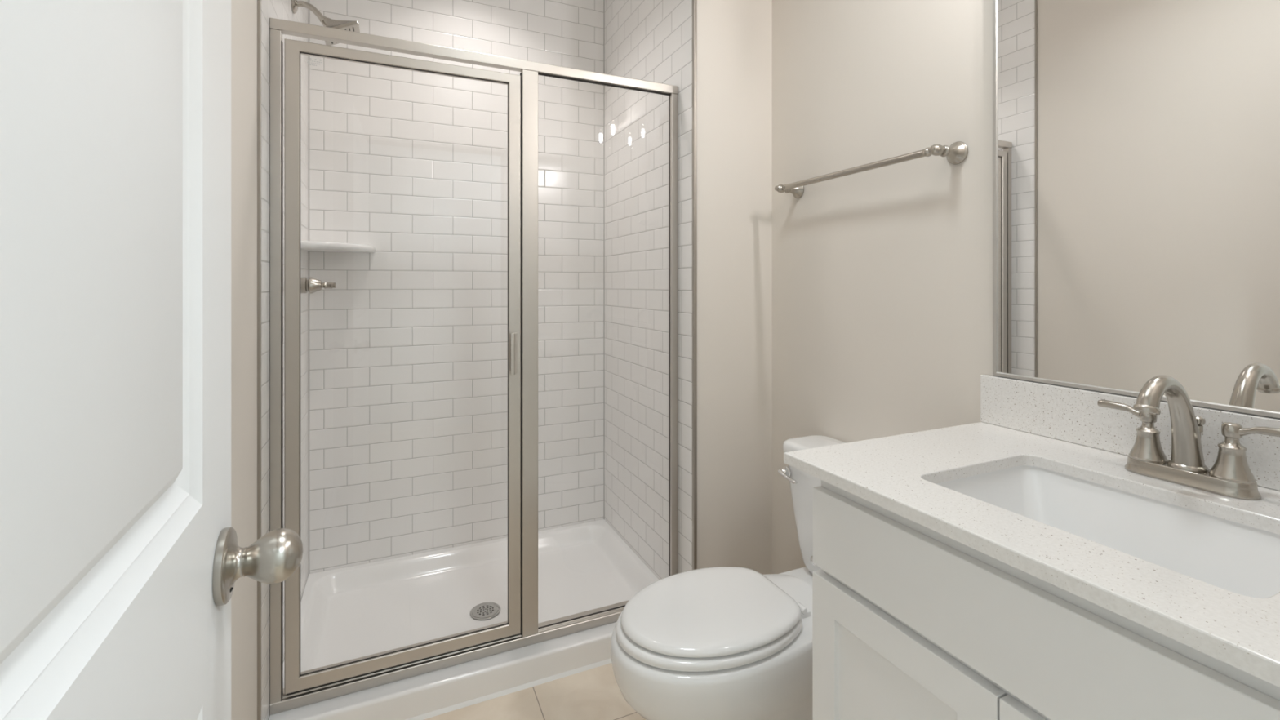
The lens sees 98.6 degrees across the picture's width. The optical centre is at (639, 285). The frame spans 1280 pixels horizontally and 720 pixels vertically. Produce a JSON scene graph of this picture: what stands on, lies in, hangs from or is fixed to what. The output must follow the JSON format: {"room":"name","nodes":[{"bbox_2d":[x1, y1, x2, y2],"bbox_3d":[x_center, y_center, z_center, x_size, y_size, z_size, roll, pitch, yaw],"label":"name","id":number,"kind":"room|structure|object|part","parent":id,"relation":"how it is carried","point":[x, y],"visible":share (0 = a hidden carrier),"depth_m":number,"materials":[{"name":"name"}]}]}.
{"room":"bathroom","nodes":[
{"label":"bathroom","id":0,"kind":"room"},
{"bbox_2d":[231,0,308,719],"bbox_3d":[-0.823,-0.130,0.957,0.126,2.700,2.762,0,0,-24],"label":"wall","id":1,"kind":"structure","parent":0,"point":[243,12],"depth_m":1.30,"materials":[{"name":"beige paint"}]},
{"bbox_2d":[257,0,261,719],"bbox_3d":[-0.936,-0.130,1.351,0.011,2.700,0.008,0,0,-24],"label":"trim","id":2,"kind":"structure","parent":1,"relation":"attached to","point":[259,2],"depth_m":1.35,"materials":[{"name":"grey paint"}]},
{"bbox_2d":[300,276,336,293],"bbox_3d":[-1.075,0.000,1.819,0.122,0.164,0.164,0,0,-24],"label":"shower valve","id":3,"kind":"object","parent":1,"relation":"attached to","point":[313,285],"visible":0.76,"depth_m":1.80,"materials":[{"name":"silver metal"}]},
{"bbox_3d":[-1.035,0.000,1.837,0.035,0.024,0.024,0,0,-24],"label":"valve handle","id":4,"kind":"part","parent":3,"relation":"part of","materials":[{"name":"silver metal"}]},
{"bbox_2d":[291,0,359,45],"bbox_3d":[-1.042,-0.881,1.834,0.194,0.130,0.115,0,0,-24],"label":"sprayer","id":5,"kind":"object","parent":1,"relation":"attached to","point":[350,25],"visible":0.65,"depth_m":1.81,"materials":[{"name":"silver metal"}]},
{"bbox_3d":[-1.084,-0.903,1.815,0.088,0.058,0.019,0,0,-24],"label":"arm","id":6,"kind":"part","parent":5,"relation":"part of","materials":[{"name":"silver metal"}]},
{"bbox_2d":[309,0,603,573],"bbox_3d":[-0.752,-0.130,2.438,1.221,2.700,0.120,0,0,-24],"label":"wall","id":7,"kind":"structure","parent":0,"point":[408,348],"depth_m":2.33,"materials":[{"name":"tile"}]},
{"bbox_2d":[308,0,309,573],"bbox_3d":[-1.281,-0.180,2.132,0.004,2.600,0.004,0,0,-24],"label":"trim","id":8,"kind":"structure","parent":7,"relation":"attached to","point":[308,0],"depth_m":2.13,"materials":[{"name":"grey tile"}]},
{"bbox_2d":[300,240,375,253],"bbox_3d":[-1.129,-0.143,2.074,0.234,0.026,0.234,0,0,-24],"label":"corner shelf","id":9,"kind":"object","parent":7,"relation":"attached to","point":[308,246],"visible":0.98,"depth_m":2.01,"materials":[{"name":"white ceramic"}]},
{"bbox_2d":[603,0,604,519],"bbox_3d":[-0.172,-0.180,2.632,0.004,2.600,0.004,0,0,-24],"label":"trim","id":10,"kind":"structure","parent":7,"relation":"attached to","point":[603,0],"depth_m":2.63,"materials":[{"name":"grey tile"}]},
{"bbox_2d":[423,662,645,719],"bbox_3d":[-0.003,1.260,0.492,3.400,0.080,4.300,0,0,-24],"label":"floor","id":11,"kind":"structure","parent":0,"point":[593,694],"depth_m":1.60,"materials":[{"name":"beige tile"}]},
{"bbox_2d":[268,519,658,719],"bbox_3d":[-0.560,1.169,2.013,1.219,0.102,0.810,0,0,-24],"label":"shower tray","id":12,"kind":"object","parent":11,"relation":"on","point":[348,613],"visible":0.62,"depth_m":1.98,"materials":[{"name":"white plastic"}]},
{"bbox_2d":[269,17,678,715],"bbox_3d":[-0.424,0.213,1.710,1.220,1.841,0.063,0,0,-24],"label":"shower door frame","id":13,"kind":"structure","parent":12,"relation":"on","point":[522,628],"depth_m":1.64,"materials":[{"name":"grey metal"}]},
{"bbox_3d":[-0.665,0.217,1.607,0.630,1.750,0.024,0,0,-24],"label":"door frame","id":14,"kind":"part","parent":13,"relation":"part of","materials":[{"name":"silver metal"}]},
{"bbox_3d":[-0.426,-0.693,1.716,1.220,0.029,0.028,0,0,-24],"label":"header rail","id":15,"kind":"part","parent":13,"relation":"part of","materials":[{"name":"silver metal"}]},
{"bbox_3d":[-0.390,0.211,1.704,0.013,0.127,0.031,0,0,-2],"label":"pull handle","id":16,"kind":"part","parent":13,"relation":"part of","materials":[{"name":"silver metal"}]},
{"bbox_2d":[470,602,500,619],"bbox_3d":[-0.560,1.178,1.994,0.107,0.004,0.107,0,0,-24],"label":"shower drain","id":17,"kind":"object","parent":12,"relation":"in","point":[484,611],"visible":1,"depth_m":1.99,"materials":[{"name":"silver metal"}]},
{"bbox_2d":[610,435,846,719],"bbox_3d":[0.301,0.846,1.420,0.787,0.748,0.408,0,0,-24],"label":"toilet","id":18,"kind":"object","parent":11,"relation":"on","point":[718,642],"visible":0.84,"depth_m":1.26,"materials":[{"name":"white ceramic"}]},
{"bbox_3d":[0.159,0.820,1.356,0.450,0.022,0.347,0,0,-24],"label":"seat","id":19,"kind":"part","parent":18,"relation":"part of","materials":[{"name":"white plastic"}]},
{"bbox_3d":[0.165,0.794,1.359,0.439,0.023,0.336,0,0,-24],"label":"lid","id":20,"kind":"part","parent":18,"relation":"part of","materials":[{"name":"white plastic"}]},
{"bbox_3d":[0.228,1.027,1.387,0.628,0.386,0.362,0,0,-24],"label":"bowl","id":21,"kind":"part","parent":18,"relation":"part of","materials":[{"name":"white ceramic"}]},
{"bbox_3d":[0.437,0.565,1.663,0.022,0.034,0.034,0,0,-24],"label":"flush lever","id":22,"kind":"part","parent":18,"relation":"part of","materials":[{"name":"silver metal"}]},
{"bbox_3d":[0.437,0.566,1.630,0.018,0.020,0.080,0,0,-19],"label":"lever arm","id":23,"kind":"part","parent":18,"relation":"part of","materials":[{"name":"silver metal"}]},
{"bbox_3d":[0.585,0.681,1.548,0.155,0.333,0.376,0,0,-24],"label":"tank","id":24,"kind":"part","parent":18,"relation":"part of","materials":[{"name":"white ceramic"}]},
{"bbox_3d":[0.583,0.493,1.547,0.167,0.042,0.408,0,0,-24],"label":"tank lid","id":25,"kind":"part","parent":18,"relation":"part of","materials":[{"name":"white ceramic"}]},
{"bbox_2d":[812,480,1279,719],"bbox_3d":[0.712,0.778,0.811,0.544,0.884,0.704,0,0,-24],"label":"vanity cabinet","id":26,"kind":"object","parent":11,"relation":"on","point":[911,620],"visible":0.83,"depth_m":0.75,"materials":[{"name":"white paint"}]},
{"bbox_3d":[0.398,0.816,0.868,0.018,0.572,0.341,0,0,-24],"label":"cabinet door","id":27,"kind":"part","parent":26,"relation":"part of","materials":[{"name":"white paint"}]},
{"bbox_3d":[0.543,0.816,0.546,0.018,0.572,0.360,0,0,-24],"label":"cabinet door","id":28,"kind":"part","parent":26,"relation":"part of","materials":[{"name":"white paint"}]},
{"bbox_2d":[783,422,1279,687],"bbox_3d":[0.696,0.326,0.803,0.578,0.020,0.782,0,0,-24],"label":"countertop","id":29,"kind":"structure","parent":26,"relation":"on","point":[900,474],"depth_m":0.76,"materials":[{"name":"white stone"}]},
{"bbox_2d":[936,465,1279,598],"bbox_3d":[0.673,0.411,0.792,0.339,0.149,0.436,0,0,-24],"label":"sink","id":30,"kind":"object","parent":29,"relation":"in","point":[1236,557],"visible":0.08,"depth_m":0.87,"materials":[{"name":"white ceramic"}]},
{"bbox_2d":[1097,374,1279,500],"bbox_3d":[0.874,0.227,0.873,0.193,0.176,0.194,0,0,25],"label":"faucet","id":31,"kind":"object","parent":29,"relation":"on","point":[1230,475],"visible":1,"depth_m":0.86,"materials":[{"name":"silver metal"}]},
{"bbox_3d":[0.847,0.218,0.957,0.023,0.025,0.080,0,0,-24],"label":"lever","id":32,"kind":"part","parent":31,"relation":"part of","materials":[{"name":"silver metal"}]},
{"bbox_3d":[0.858,0.260,0.931,0.049,0.066,0.049,0,0,-24],"label":"handle","id":33,"kind":"part","parent":31,"relation":"part of","materials":[{"name":"silver metal"}]},
{"bbox_3d":[0.827,0.216,0.861,0.163,0.154,0.048,0,0,-24],"label":"spout","id":34,"kind":"part","parent":31,"relation":"part of","materials":[{"name":"silver metal"}]},
{"bbox_3d":[0.879,0.304,0.884,0.058,0.022,0.162,0,0,-24],"label":"plate","id":35,"kind":"part","parent":31,"relation":"part of","materials":[{"name":"silver metal"}]},
{"bbox_3d":[0.907,0.253,0.896,0.018,0.081,0.018,0,0,-24],"label":"lift rod","id":36,"kind":"part","parent":31,"relation":"part of","materials":[{"name":"silver metal"}]},
{"bbox_3d":[0.900,0.260,0.838,0.049,0.066,0.049,0,0,-24],"label":"handle","id":37,"kind":"part","parent":31,"relation":"part of","materials":[{"name":"silver metal"}]},
{"bbox_3d":[0.912,0.218,0.811,0.023,0.025,0.080,0,0,-24],"label":"lever","id":38,"kind":"part","parent":31,"relation":"part of","materials":[{"name":"silver metal"}]},
{"bbox_2d":[604,0,772,579],"bbox_3d":[0.185,-0.130,2.392,0.448,2.700,0.975,0,0,-24],"label":"wall","id":39,"kind":"structure","parent":0,"point":[646,40],"depth_m":1.97,"materials":[{"name":"tile"}]},
{"bbox_2d":[692,0,697,569],"bbox_3d":[0.184,-0.130,1.859,0.012,2.700,0.014,0,0,-24],"label":"trim","id":40,"kind":"structure","parent":39,"relation":"attached to","point":[694,2],"depth_m":1.85,"materials":[{"name":"grey"}]},
{"bbox_2d":[772,0,1271,573],"bbox_3d":[0.901,-0.130,1.202,0.120,2.700,1.792,0,0,-24],"label":"wall","id":41,"kind":"structure","parent":0,"point":[882,277],"depth_m":1.57,"materials":[{"name":"beige paint"}]},
{"bbox_2d":[774,141,968,198],"bbox_3d":[0.610,-0.322,1.581,0.098,0.055,0.629,0,0,-24],"label":"towel bar","id":42,"kind":"object","parent":41,"relation":"attached to","point":[957,153],"visible":1,"depth_m":1.42,"materials":[{"name":"silver metal"}]},
{"bbox_3d":[0.492,-0.322,1.842,0.098,0.055,0.055,0,0,-24],"label":"mounting post","id":43,"kind":"part","parent":42,"relation":"part of","materials":[{"name":"silver metal"}]},
{"bbox_3d":[0.587,-0.322,1.570,0.022,0.022,0.550,0,0,-24],"label":"rod","id":44,"kind":"part","parent":42,"relation":"part of","materials":[{"name":"silver metal"}]},
{"bbox_3d":[0.728,-0.322,1.319,0.098,0.055,0.055,0,0,-24],"label":"mounting post","id":45,"kind":"part","parent":42,"relation":"part of","materials":[{"name":"silver metal"}]},
{"bbox_2d":[980,374,1279,490],"bbox_3d":[0.953,0.261,0.919,0.015,0.109,0.782,0,0,-24],"label":"backsplash","id":46,"kind":"structure","parent":41,"relation":"attached to","point":[1067,414],"depth_m":1.06,"materials":[{"name":"white stone"}]},
{"bbox_2d":[992,0,1279,418],"bbox_3d":[0.956,-0.367,0.921,0.010,1.146,0.733,0,0,-24],"label":"wall mirror","id":47,"kind":"object","parent":41,"relation":"attached to","point":[1136,143],"visible":1,"depth_m":1.01,"materials":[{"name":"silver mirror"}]},
{"bbox_3d":[0.428,-0.130,0.067,1.675,2.700,0.110,0,0,-24],"label":"wall","id":48,"kind":"structure","parent":0,"visible":0},
{"bbox_2d":[0,0,302,719],"bbox_3d":[-0.280,0.199,0.239,0.174,2.018,0.762,0,0,-27],"label":"door","id":49,"kind":"structure","parent":48,"relation":"in","point":[122,559],"depth_m":0.32,"materials":[{"name":"white paint"}]},
{"bbox_3d":[-0.404,0.277,0.548,0.021,0.070,0.070,0,0,-27],"label":"knob","id":50,"kind":"part","parent":49,"relation":"part of","materials":[{"name":"silver metal"}]}
]}

